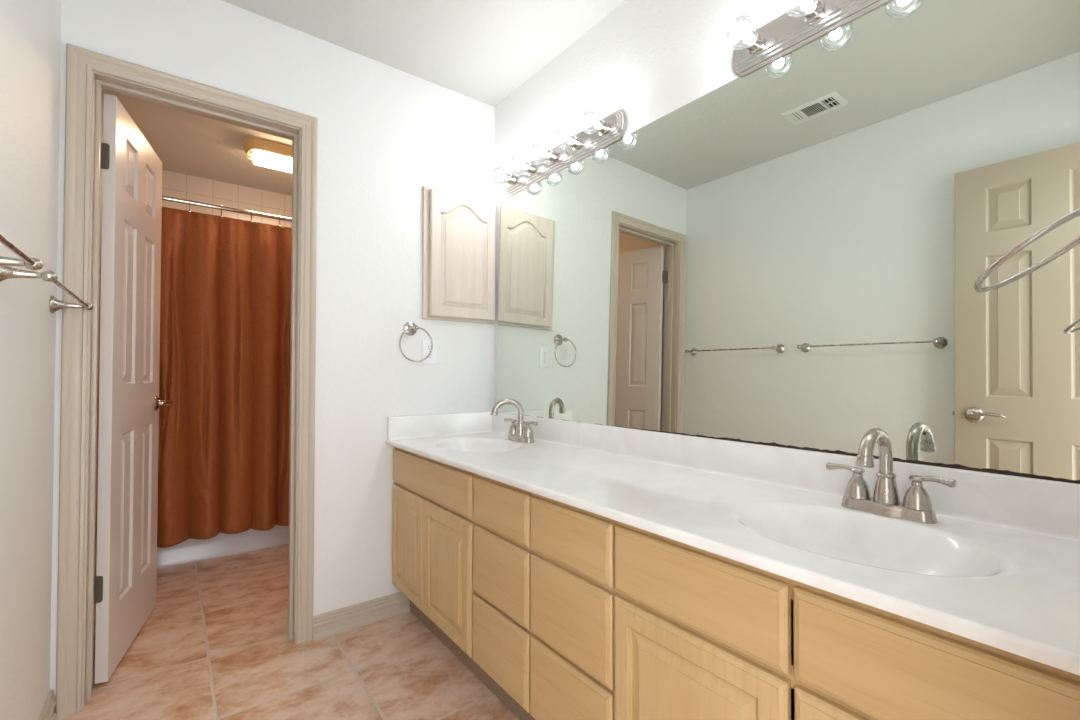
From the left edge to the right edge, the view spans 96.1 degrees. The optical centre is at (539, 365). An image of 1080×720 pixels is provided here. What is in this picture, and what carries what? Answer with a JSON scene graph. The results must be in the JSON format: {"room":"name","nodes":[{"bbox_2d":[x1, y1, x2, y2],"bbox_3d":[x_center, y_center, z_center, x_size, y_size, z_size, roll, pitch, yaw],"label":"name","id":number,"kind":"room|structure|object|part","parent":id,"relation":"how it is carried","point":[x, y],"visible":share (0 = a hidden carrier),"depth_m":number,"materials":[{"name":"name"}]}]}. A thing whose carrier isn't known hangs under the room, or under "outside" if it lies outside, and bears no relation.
{"room":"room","nodes":[
{"label":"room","id":0,"kind":"room"},
{"bbox_2d":[0,0,103,719],"bbox_3d":[-1.482,-0.130,1.396,0.100,2.436,4.275,1,-1,-37],"label":"wall","id":1,"kind":"structure","parent":0,"point":[30,30],"depth_m":1.22,"materials":[{"name":"white paint"}]},
{"bbox_2d":[0,234,42,269],"bbox_3d":[-0.783,-0.192,0.638,0.094,0.055,0.665,1,-1,-37],"label":"towel bar","id":2,"kind":"object","parent":1,"relation":"attached to","point":[29,263],"visible":1,"depth_m":0.88,"materials":[{"name":"silver metal"}]},
{"bbox_3d":[-0.967,-0.189,0.880,0.094,0.055,0.055,1,-1,-37],"label":"post","id":3,"kind":"part","parent":2,"relation":"part of","materials":[{"name":"silver metal"}]},
{"bbox_2d":[0,266,92,313],"bbox_3d":[-1.237,-0.184,1.234,0.094,0.055,0.655,1,-1,-37],"label":"towel bar","id":4,"kind":"object","parent":1,"relation":"attached to","point":[6,272],"visible":0.99,"depth_m":1.02,"materials":[{"name":"silver metal"}]},
{"bbox_3d":[-1.055,-0.187,0.996,0.094,0.055,0.055,1,-1,-37],"label":"post","id":5,"kind":"part","parent":4,"relation":"part of","materials":[{"name":"silver metal"}]},
{"bbox_3d":[-1.419,-0.181,1.473,0.094,0.055,0.055,1,-1,-37],"label":"post","id":6,"kind":"part","parent":4,"relation":"part of","materials":[{"name":"silver metal"}]},
{"bbox_2d":[39,689,57,719],"bbox_3d":[-0.852,1.033,0.647,0.022,0.090,2.144,1,-1,-37],"label":"baseboard","id":7,"kind":"structure","parent":1,"relation":"attached to","point":[48,711],"depth_m":1.45,"materials":[{"name":"beige paint"}]},
{"bbox_2d":[162,195,291,221],"bbox_3d":[-1.599,-0.901,2.966,1.599,0.064,0.064,1,-1,-37],"label":"curtain rod","id":8,"kind":"object","parent":1,"relation":"attached to","point":[165,198],"visible":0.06,"depth_m":2.79,"materials":[{"name":"silver metal"}]},
{"bbox_2d":[94,93,172,683],"bbox_3d":[-1.641,0.074,1.916,0.163,2.018,0.640,0,-1,-19],"label":"door","id":9,"kind":"structure","parent":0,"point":[125,581],"depth_m":1.81,"materials":[{"name":"white paint"}]},
{"bbox_3d":[-1.665,0.169,2.137,0.062,0.066,0.139,1,-1,-26],"label":"handle","id":10,"kind":"part","parent":9,"relation":"part of","materials":[{"name":"silver metal"}]},
{"bbox_2d":[162,170,291,227],"bbox_3d":[-2.131,-0.098,3.651,1.800,2.436,0.100,1,-1,-37],"label":"wall","id":11,"kind":"structure","parent":0,"point":[176,185],"depth_m":3.50,"materials":[{"name":"tile"}]},
{"bbox_2d":[50,0,494,698],"bbox_3d":[-0.906,-0.119,2.042,1.800,2.436,0.115,1,-1,-37],"label":"wall","id":12,"kind":"structure","parent":0,"point":[386,133],"depth_m":2.06,"materials":[{"name":"white paint"}]},
{"bbox_2d":[55,43,317,718],"bbox_3d":[-1.199,0.043,1.734,0.735,2.102,0.017,1,-1,-37],"label":"trim","id":13,"kind":"structure","parent":12,"relation":"attached to","point":[80,62],"depth_m":1.54,"materials":[{"name":"beige paint"}]},
{"bbox_2d":[82,71,300,708],"bbox_3d":[-1.239,0.066,1.786,0.644,2.056,0.115,1,-1,-37],"label":"trim","id":14,"kind":"structure","parent":12,"relation":"attached to","point":[100,81],"depth_m":1.65,"materials":[{"name":"beige paint"}]},
{"bbox_2d":[313,591,409,640],"bbox_3d":[-0.747,1.054,2.061,0.402,0.090,0.022,1,-1,-37],"label":"baseboard","id":15,"kind":"structure","parent":12,"relation":"attached to","point":[330,623],"depth_m":2.05,"materials":[{"name":"beige paint"}]},
{"bbox_2d":[399,322,432,361],"bbox_3d":[-0.568,-0.106,2.177,0.158,0.186,0.079,1,-1,-37],"label":"towel ring","id":16,"kind":"object","parent":12,"relation":"attached to","point":[410,328],"visible":1,"depth_m":2.18,"materials":[{"name":"silver metal"}]},
{"bbox_3d":[-0.568,-0.167,2.178,0.064,0.064,0.079,1,-1,-37],"label":"post","id":17,"kind":"part","parent":16,"relation":"part of","materials":[{"name":"silver metal"}]},
{"bbox_2d":[422,339,435,363],"bbox_3d":[-0.515,-0.063,2.262,0.070,0.114,0.007,1,-1,-37],"label":"wall outlet","id":18,"kind":"object","parent":12,"relation":"attached to","point":[426,343],"visible":0.81,"depth_m":2.26,"materials":[{"name":"white plastic"}]},
{"bbox_2d":[58,544,518,719],"bbox_3d":[-0.589,1.143,1.619,1.820,0.100,5.175,1,-1,-37],"label":"floor","id":19,"kind":"structure","parent":0,"point":[215,644],"depth_m":1.77,"materials":[{"name":"tile"}]},
{"bbox_2d":[157,525,288,568],"bbox_3d":[-1.862,0.922,3.280,1.596,0.385,0.789,1,-1,-37],"label":"bathtub","id":20,"kind":"object","parent":19,"relation":"on","point":[190,550],"visible":0.02,"depth_m":2.81,"materials":[{"name":"white ceramic"}]},
{"bbox_2d":[392,447,493,693],"bbox_3d":[-0.232,0.723,2.013,0.536,0.754,0.726,1,-1,-37],"label":"vanity cabinet","id":21,"kind":"object","parent":19,"relation":"on","point":[433,522],"visible":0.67,"depth_m":1.77,"materials":[{"name":"brown wood"}]},
{"bbox_3d":[-0.541,0.736,1.992,0.018,0.432,0.328,1,-1,-37],"label":"door","id":22,"kind":"part","parent":21,"relation":"part of","materials":[{"name":"brown wood"}]},
{"bbox_3d":[-0.422,0.652,1.869,0.019,0.618,0.726,1,-1,-37],"label":"frame","id":23,"kind":"part","parent":21,"relation":"part of","materials":[{"name":"brown wood"}]},
{"bbox_3d":[-0.330,0.732,1.714,0.018,0.432,0.362,1,-1,-37],"label":"door","id":24,"kind":"part","parent":21,"relation":"part of","materials":[{"name":"brown wood"}]},
{"bbox_2d":[473,474,534,719],"bbox_3d":[0.084,0.718,1.599,0.536,0.754,0.314,1,-1,-37],"label":"vanity cabinet","id":25,"kind":"object","parent":19,"relation":"on","point":[502,551],"visible":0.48,"depth_m":1.42,"materials":[{"name":"brown wood"}]},
{"bbox_3d":[-0.121,0.839,1.438,0.018,0.210,0.303,1,-1,-37],"label":"drawer","id":26,"kind":"part","parent":25,"relation":"part of","materials":[{"name":"brown wood"}]},
{"bbox_3d":[-0.121,0.618,1.441,0.018,0.210,0.303,1,-1,-37],"label":"drawer","id":27,"kind":"part","parent":25,"relation":"part of","materials":[{"name":"brown wood"}]},
{"bbox_3d":[-0.120,0.429,1.444,0.018,0.142,0.303,1,-1,-37],"label":"drawer","id":28,"kind":"part","parent":25,"relation":"part of","materials":[{"name":"brown wood"}]},
{"bbox_3d":[-0.107,0.647,1.455,0.019,0.618,0.314,1,-1,-37],"label":"frame","id":29,"kind":"part","parent":25,"relation":"part of","materials":[{"name":"brown wood"}]},
{"bbox_2d":[530,493,616,719],"bbox_3d":[0.274,0.714,1.349,0.536,0.754,0.311,1,-1,-37],"label":"vanity cabinet","id":30,"kind":"object","parent":19,"relation":"on","point":[572,590],"visible":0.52,"depth_m":1.17,"materials":[{"name":"brown wood"}]},
{"bbox_3d":[0.067,0.836,1.190,0.018,0.210,0.304,1,-1,-37],"label":"drawer","id":31,"kind":"part","parent":30,"relation":"part of","materials":[{"name":"brown wood"}]},
{"bbox_3d":[0.068,0.615,1.194,0.018,0.210,0.304,1,-1,-37],"label":"drawer","id":32,"kind":"part","parent":30,"relation":"part of","materials":[{"name":"brown wood"}]},
{"bbox_3d":[0.068,0.426,1.196,0.018,0.142,0.304,1,-1,-37],"label":"drawer","id":33,"kind":"part","parent":30,"relation":"part of","materials":[{"name":"brown wood"}]},
{"bbox_2d":[614,521,1079,719],"bbox_3d":[0.605,0.709,0.914,0.536,0.754,0.781,1,-1,-37],"label":"vanity cabinet","id":34,"kind":"object","parent":19,"relation":"on","point":[699,634],"visible":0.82,"depth_m":0.78,"materials":[{"name":"brown wood"}]},
{"bbox_3d":[0.278,0.722,0.915,0.018,0.432,0.377,1,-1,-37],"label":"door","id":35,"kind":"part","parent":34,"relation":"part of","materials":[{"name":"brown wood"}]},
{"bbox_2d":[386,411,1079,675],"bbox_3d":[0.193,0.341,1.453,0.554,0.243,2.143,1,-1,-37],"label":"countertop","id":36,"kind":"structure","parent":34,"relation":"on","point":[998,567],"depth_m":1.00,"materials":[{"name":"stone"}]},
{"bbox_2d":[434,437,523,451],"bbox_3d":[-0.255,0.398,2.003,0.339,0.144,0.449,1,-1,-37],"label":"basin","id":37,"kind":"object","parent":36,"relation":"in","point":[456,444],"depth_m":2.15,"materials":[{"name":"white ceramic"}]},
{"bbox_2d":[491,399,537,442],"bbox_3d":[-0.092,0.235,2.088,0.212,0.184,0.139,0,-1,25],"label":"faucet","id":38,"kind":"object","parent":36,"relation":"on","point":[519,432],"visible":1,"depth_m":2.08,"materials":[{"name":"silver metal"}]},
{"bbox_3d":[-0.137,0.223,2.095,0.154,0.159,0.047,0,-1,-9],"label":"spout","id":39,"kind":"part","parent":38,"relation":"part of","materials":[{"name":"silver metal"}]},
{"bbox_3d":[-0.128,0.270,2.160,0.049,0.068,0.086,1,-1,-37],"label":"handle","id":40,"kind":"part","parent":38,"relation":"part of","materials":[{"name":"silver metal"}]},
{"bbox_3d":[-0.084,0.315,2.102,0.063,0.024,0.169,1,-1,-37],"label":"plate","id":41,"kind":"part","parent":38,"relation":"part of","materials":[{"name":"silver metal"}]},
{"bbox_3d":[-0.040,0.268,2.045,0.049,0.068,0.086,1,-1,-37],"label":"handle","id":42,"kind":"part","parent":38,"relation":"part of","materials":[{"name":"silver metal"}]},
{"bbox_2d":[730,502,1018,578],"bbox_3d":[0.581,0.384,0.905,0.339,0.144,0.449,1,-1,-37],"label":"basin","id":43,"kind":"object","parent":36,"relation":"in","point":[893,548],"depth_m":0.96,"materials":[{"name":"white ceramic"}]},
{"bbox_2d":[826,428,956,523],"bbox_3d":[0.722,0.221,1.028,0.184,0.184,0.176,0,-1,3],"label":"faucet","id":44,"kind":"object","parent":36,"relation":"on","point":[916,506],"visible":1,"depth_m":1.01,"materials":[{"name":"silver metal"}]},
{"bbox_3d":[0.690,0.256,1.086,0.049,0.068,0.086,1,-1,-37],"label":"handle","id":45,"kind":"part","parent":44,"relation":"part of","materials":[{"name":"silver metal"}]},
{"bbox_3d":[0.691,0.209,0.997,0.155,0.159,0.047,1,-1,-37],"label":"spout","id":46,"kind":"part","parent":44,"relation":"part of","materials":[{"name":"silver metal"}]},
{"bbox_3d":[0.734,0.301,1.028,0.063,0.024,0.169,1,-1,-37],"label":"plate","id":47,"kind":"part","parent":44,"relation":"part of","materials":[{"name":"silver metal"}]},
{"bbox_3d":[0.777,0.254,0.971,0.049,0.068,0.086,1,-1,-37],"label":"handle","id":48,"kind":"part","parent":44,"relation":"part of","materials":[{"name":"silver metal"}]},
{"bbox_3d":[0.514,0.717,0.605,0.018,0.432,0.382,1,-1,-37],"label":"door","id":49,"kind":"part","parent":34,"relation":"part of","materials":[{"name":"brown wood"}]},
{"bbox_2d":[102,0,625,195],"bbox_3d":[-0.834,-1.388,1.969,1.800,0.100,4.375,1,-1,-37],"label":"ceiling","id":50,"kind":"structure","parent":0,"point":[483,51],"depth_m":2.03,"materials":[{"name":"white paint"}]},
{"bbox_2d":[243,137,291,172],"bbox_3d":[-1.560,-1.280,3.033,0.505,0.088,0.230,1,-1,-37],"label":"ceiling lamp","id":51,"kind":"object","parent":50,"relation":"attached to","point":[263,152],"visible":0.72,"depth_m":2.90,"materials":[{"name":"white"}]},
{"bbox_2d":[253,150,291,172],"bbox_3d":[-1.560,-1.249,3.032,0.381,0.026,0.182,1,-1,-37],"label":"diffuser","id":52,"kind":"object","parent":51,"relation":"attached to","point":[274,159],"depth_m":2.93,"materials":[{"name":"white plastic"}]},
{"bbox_2d":[422,186,495,323],"bbox_3d":[-0.380,-0.520,2.350,0.387,0.615,0.039,1,-1,-37],"label":"medicine cabinet","id":53,"kind":"object","parent":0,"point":[458,231],"visible":1,"depth_m":2.32,"materials":[{"name":"brown wood"}]},
{"bbox_2d":[494,0,804,404],"bbox_3d":[0.485,-0.123,1.618,0.100,2.436,2.245,1,-1,-37],"label":"wall","id":54,"kind":"structure","parent":0,"point":[648,60],"depth_m":1.76,"materials":[{"name":"white paint"}]},
{"bbox_2d":[491,109,625,195],"bbox_3d":[0.022,-0.887,2.041,0.140,0.113,0.783,1,-1,-37],"label":"vanity light bar","id":55,"kind":"object","parent":54,"relation":"attached to","point":[606,131],"visible":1,"depth_m":1.98,"materials":[{"name":"silver metal"}]},
{"bbox_3d":[-0.184,-0.884,2.272,0.092,0.079,0.079,1,-1,-37],"label":"bulb","id":56,"kind":"part","parent":55,"relation":"part of","materials":[{"name":"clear glass"}]},
{"bbox_2d":[505,174,514,184],"bbox_3d":[-0.145,-0.884,2.301,0.026,0.052,0.052,1,-1,-37],"label":"socket","id":57,"kind":"object","parent":55,"relation":"attached to","point":[509,178],"depth_m":2.29,"materials":[{"name":"silver metal"}]},
{"bbox_3d":[-0.091,-0.886,2.149,0.092,0.079,0.079,1,-1,-37],"label":"bulb","id":58,"kind":"part","parent":55,"relation":"part of","materials":[{"name":"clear glass"}]},
{"bbox_2d":[525,162,533,174],"bbox_3d":[-0.051,-0.886,2.179,0.026,0.052,0.052,1,-1,-37],"label":"socket","id":59,"kind":"object","parent":55,"relation":"attached to","point":[529,167],"depth_m":2.17,"materials":[{"name":"silver metal"}]},
{"bbox_3d":[0.003,-0.888,2.027,0.092,0.079,0.079,1,-1,-37],"label":"bulb","id":60,"kind":"part","parent":55,"relation":"part of","materials":[{"name":"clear glass"}]},
{"bbox_2d":[546,150,555,162],"bbox_3d":[0.042,-0.887,2.056,0.026,0.052,0.052,1,-1,-37],"label":"socket","id":61,"kind":"object","parent":55,"relation":"attached to","point":[550,154],"depth_m":2.04,"materials":[{"name":"silver metal"}]},
{"bbox_3d":[0.096,-0.889,1.904,0.092,0.079,0.079,1,-1,-37],"label":"bulb","id":62,"kind":"part","parent":55,"relation":"part of","materials":[{"name":"clear glass"}]},
{"bbox_2d":[568,136,580,149],"bbox_3d":[0.135,-0.889,1.934,0.026,0.052,0.052,1,-1,-37],"label":"socket","id":63,"kind":"object","parent":55,"relation":"attached to","point":[574,143],"depth_m":1.92,"materials":[{"name":"silver metal"}]},
{"bbox_3d":[0.189,-0.891,1.782,0.092,0.079,0.079,1,-1,-37],"label":"bulb","id":64,"kind":"part","parent":55,"relation":"part of","materials":[{"name":"clear glass"}]},
{"bbox_3d":[0.212,-0.891,1.799,0.031,0.023,0.024,1,-1,-37],"label":"bulb stem","id":65,"kind":"part","parent":55,"relation":"part of","materials":[{"name":"white glass"}]},
{"bbox_2d":[595,120,608,134],"bbox_3d":[0.229,-0.890,1.811,0.026,0.052,0.052,1,-1,-37],"label":"socket","id":66,"kind":"object","parent":55,"relation":"attached to","point":[602,126],"depth_m":1.80,"materials":[{"name":"silver metal"}]},
{"bbox_2d":[492,412,1079,541],"bbox_3d":[0.399,0.277,1.610,0.036,0.109,2.143,1,-1,-37],"label":"backsplash","id":67,"kind":"structure","parent":54,"relation":"attached to","point":[1050,508],"depth_m":1.20,"materials":[{"name":"stone"}]},
{"bbox_2d":[726,0,890,76],"bbox_3d":[0.753,-0.898,1.080,0.140,0.113,0.782,1,-1,-37],"label":"vanity light bar","id":68,"kind":"object","parent":54,"relation":"attached to","point":[800,25],"visible":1,"depth_m":1.27,"materials":[{"name":"silver metal"}]},
{"bbox_3d":[0.548,-0.895,1.311,0.092,0.079,0.079,1,-1,-37],"label":"bulb","id":69,"kind":"part","parent":68,"relation":"part of","materials":[{"name":"clear glass"}]},
{"bbox_3d":[0.571,-0.895,1.328,0.031,0.023,0.024,1,-1,-37],"label":"bulb stem","id":70,"kind":"part","parent":68,"relation":"part of","materials":[{"name":"white glass"}]},
{"bbox_2d":[744,31,763,53],"bbox_3d":[0.587,-0.895,1.340,0.026,0.052,0.052,1,-1,-37],"label":"socket","id":71,"kind":"object","parent":68,"relation":"attached to","point":[757,47],"depth_m":1.33,"materials":[{"name":"silver metal"}]},
{"bbox_3d":[0.641,-0.897,1.188,0.092,0.079,0.079,1,-1,-37],"label":"bulb","id":72,"kind":"part","parent":68,"relation":"part of","materials":[{"name":"clear glass"}]},
{"bbox_3d":[0.664,-0.896,1.205,0.031,0.023,0.024,1,-1,-37],"label":"bulb stem","id":73,"kind":"part","parent":68,"relation":"part of","materials":[{"name":"white glass"}]},
{"bbox_2d":[800,0,823,21],"bbox_3d":[0.680,-0.896,1.218,0.026,0.052,0.052,1,-1,-37],"label":"socket","id":74,"kind":"object","parent":68,"relation":"attached to","point":[816,10],"depth_m":1.21,"materials":[{"name":"silver metal"}]},
{"bbox_2d":[496,0,1079,483],"bbox_3d":[0.423,-0.309,1.603,0.020,1.062,2.086,1,-1,-37],"label":"wall mirror","id":75,"kind":"object","parent":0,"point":[792,254],"visible":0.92,"depth_m":1.19,"materials":[{"name":"clear glass"}]},
{"bbox_3d":[0.463,-0.143,0.244,1.800,2.436,0.115,1,-1,-37],"label":"wall","id":76,"kind":"structure","parent":0,"visible":0},
{"bbox_2d":[973,208,1079,291],"bbox_3d":[0.655,-0.161,0.586,0.158,0.121,0.197,1,-1,-37],"label":"towel ring","id":77,"kind":"object","parent":76,"relation":"attached to","point":[977,287],"visible":1,"depth_m":0.62,"materials":[{"name":"silver metal"}]},
{"bbox_3d":[-1.946,-0.883,2.694,0.015,0.083,0.050,1,-1,-37],"label":"curtain hook","id":78,"kind":"object","parent":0,"visible":0},
{"bbox_2d":[157,207,290,547],"bbox_3d":[-1.577,0.054,2.918,1.574,1.824,0.111,1,-1,-37],"label":"shower curtain","id":79,"kind":"object","parent":78,"relation":"hanging from","point":[224,368],"visible":0.35,"depth_m":2.75,"materials":[{"name":"orange fabric"}]}
]}

